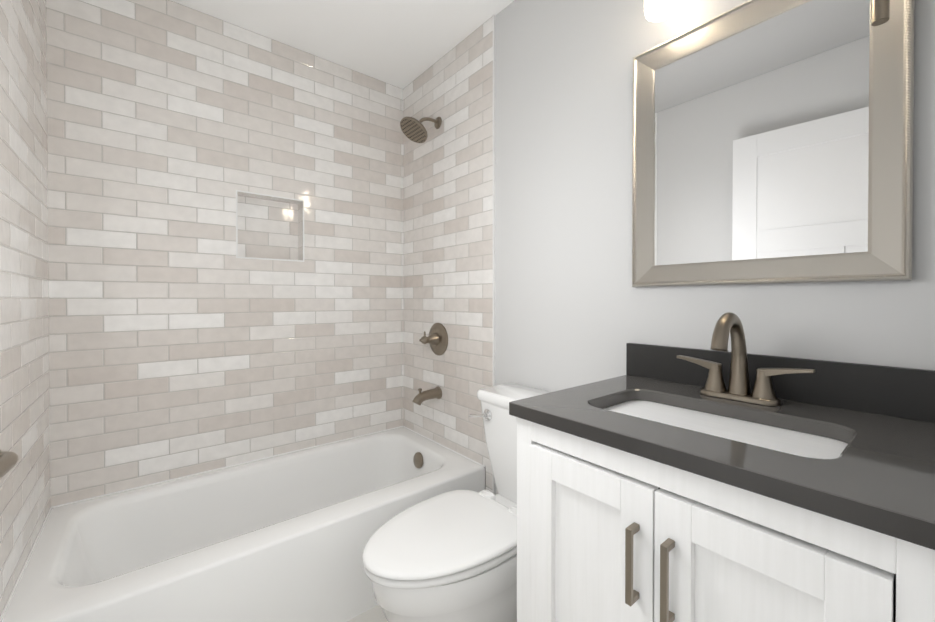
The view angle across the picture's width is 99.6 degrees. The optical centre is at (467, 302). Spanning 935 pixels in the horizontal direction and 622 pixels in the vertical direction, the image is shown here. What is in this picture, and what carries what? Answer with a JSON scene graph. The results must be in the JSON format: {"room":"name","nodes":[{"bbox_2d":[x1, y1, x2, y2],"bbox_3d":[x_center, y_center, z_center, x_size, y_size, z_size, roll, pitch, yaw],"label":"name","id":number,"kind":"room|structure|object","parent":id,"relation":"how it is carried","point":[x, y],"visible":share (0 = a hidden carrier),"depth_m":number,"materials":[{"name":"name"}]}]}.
{"room":"bathroom","nodes":[
{"label":"bathroom","id":0,"kind":"room"},
{"bbox_2d":[171,0,513,88],"bbox_3d":[-0.006,-1.335,0.741,1.920,0.100,3.590,0,1,-39],"label":"ceiling","id":1,"kind":"structure","parent":0,"point":[402,44],"depth_m":1.85,"materials":[{"name":"paint"}]},
{"bbox_2d":[347,605,387,621],"bbox_3d":[-0.006,1.205,0.762,1.920,0.100,3.590,0,1,-39],"label":"floor","id":2,"kind":"structure","parent":0,"point":[374,614],"depth_m":1.44,"materials":[{"name":"tile"}]},
{"bbox_2d":[0,426,484,621],"bbox_3d":[-0.740,0.956,1.661,1.514,0.384,0.760,0,1,-39],"label":"bathtub","id":3,"kind":"object","parent":2,"relation":"on","point":[284,537],"visible":0.92,"depth_m":1.45,"materials":[{"name":"white ceramic"}]},
{"bbox_2d":[362,383,549,621],"bbox_3d":[0.022,0.750,1.310,0.767,0.801,0.416,0,1,-39],"label":"toilet","id":4,"kind":"object","parent":2,"relation":"on","point":[450,556],"visible":0.77,"depth_m":1.15,"materials":[{"name":"white ceramic"}]},
{"bbox_2d":[509,312,934,621],"bbox_3d":[0.520,0.589,0.854,0.577,1.129,0.673,0,1,-39],"label":"bathroom vanity","id":5,"kind":"object","parent":2,"relation":"on","point":[658,483],"visible":1,"depth_m":0.71,"materials":[{"name":"white wood"}]},
{"bbox_2d":[677,312,814,405],"bbox_3d":[0.622,0.131,0.935,0.182,0.214,0.286,0,1,-39],"label":"faucet","id":6,"kind":"object","parent":5,"relation":"on","point":[714,393],"depth_m":0.96,"materials":[{"name":"brown metal"}]},
{"bbox_2d":[485,0,934,494],"bbox_3d":[0.708,-0.069,1.236,0.200,2.440,3.440,0,1,-39],"label":"wall","id":7,"kind":"structure","parent":0,"point":[574,307],"depth_m":1.37,"materials":[{"name":"grey paint"}]},
{"bbox_2d":[403,16,492,492],"bbox_3d":[-0.135,-0.076,2.107,0.009,2.440,0.806,0,1,-39],"label":"wall tiles","id":8,"kind":"structure","parent":7,"relation":"attached to","point":[448,224],"depth_m":2.03,"materials":[{"name":"beige tile"}]},
{"bbox_2d":[400,117,441,142],"bbox_3d":[-0.241,-0.912,2.049,0.221,0.159,0.154,0,1,-39],"label":"shower head","id":9,"kind":"object","parent":8,"relation":"attached to","point":[413,129],"visible":1,"depth_m":2.02},
{"bbox_2d":[412,386,441,404],"bbox_3d":[-0.218,0.493,2.079,0.160,0.088,0.068,0,1,-39],"label":"tub spout","id":10,"kind":"object","parent":8,"relation":"attached to","point":[425,395],"visible":1,"depth_m":2.06,"materials":[{"name":"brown metal"}]},
{"bbox_2d":[419,323,447,354],"bbox_3d":[-0.202,0.199,2.090,0.118,0.176,0.176,0,1,-39],"label":"shower valve","id":11,"kind":"object","parent":8,"relation":"attached to","point":[436,339],"visible":1,"depth_m":2.08,"materials":[{"name":"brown metal"}]},
{"bbox_2d":[493,15,494,494],"bbox_3d":[0.120,-0.074,1.792,0.011,2.440,0.006,0,1,-39],"label":"trim","id":12,"kind":"structure","parent":7,"relation":"attached to","point":[493,212],"depth_m":1.78,"materials":[{"name":"white"}]},
{"bbox_2d":[644,0,677,21],"bbox_3d":[0.674,-0.914,0.994,0.147,0.226,0.440,0,1,-39],"label":"sconce","id":13,"kind":"object","parent":7,"relation":"attached to","point":[658,10],"visible":1,"depth_m":1.09,"materials":[{"name":"white glass"}]},
{"bbox_2d":[632,0,914,286],"bbox_3d":[0.721,-0.413,1.037,0.026,0.730,0.596,0,1,-39],"label":"mirror","id":14,"kind":"object","parent":7,"relation":"attached to","point":[772,142],"visible":1,"depth_m":0.98,"materials":[{"name":"grey mirror"}]},
{"bbox_3d":[0.407,-0.061,0.244,1.520,2.440,0.120,0,1,-39],"label":"wall","id":15,"kind":"structure","parent":0,"visible":0},
{"bbox_2d":[871,0,889,25],"bbox_3d":[0.834,-0.608,0.737,0.048,0.122,0.112,0,1,-39],"label":"light fixture","id":16,"kind":"object","parent":15,"relation":"attached to","point":[880,12],"visible":1,"depth_m":0.77,"materials":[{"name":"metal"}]},
{"bbox_3d":[-0.626,-0.060,0.150,0.200,2.440,3.440,0,1,-39],"label":"wall","id":17,"kind":"structure","parent":0,"visible":0},
{"bbox_2d":[0,0,50,615],"bbox_3d":[-1.301,-0.068,1.145,0.009,2.440,0.826,0,1,-39],"label":"wall tiles","id":18,"kind":"structure","parent":17,"relation":"attached to","point":[25,502],"depth_m":1.17,"materials":[{"name":"beige tile"}]},
{"bbox_3d":[-1.092,-0.076,2.085,1.920,2.440,0.150,0,1,-39],"label":"wall","id":19,"kind":"structure","parent":0,"visible":0},
{"bbox_2d":[46,0,402,506],"bbox_3d":[-1.010,-0.266,1.984,1.520,2.058,0.109,0,1,-39],"label":"wall tiles","id":20,"kind":"structure","parent":19,"relation":"attached to","point":[184,340],"depth_m":1.78,"materials":[{"name":"beige tile"}]},
{"bbox_2d":[236,190,303,261],"bbox_3d":[-0.966,-0.367,1.948,0.309,0.319,0.004,0,1,-39],"label":"trim","id":21,"kind":"structure","parent":19,"relation":"attached to","point":[237,226],"depth_m":1.91,"materials":[{"name":"white"}]},
{"bbox_3d":[0.146,0.095,0.039,0.825,2.130,0.132,0,1,-39],"label":"door frame","id":22,"kind":"structure","parent":0,"visible":0},
{"bbox_2d":[0,449,18,478],"bbox_3d":[-0.406,0.116,0.184,0.154,2.063,0.819,0,1,-39],"label":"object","id":23,"kind":"structure","parent":22,"relation":"attached to","point":[8,460],"depth_m":0.47,"materials":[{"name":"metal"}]}
]}

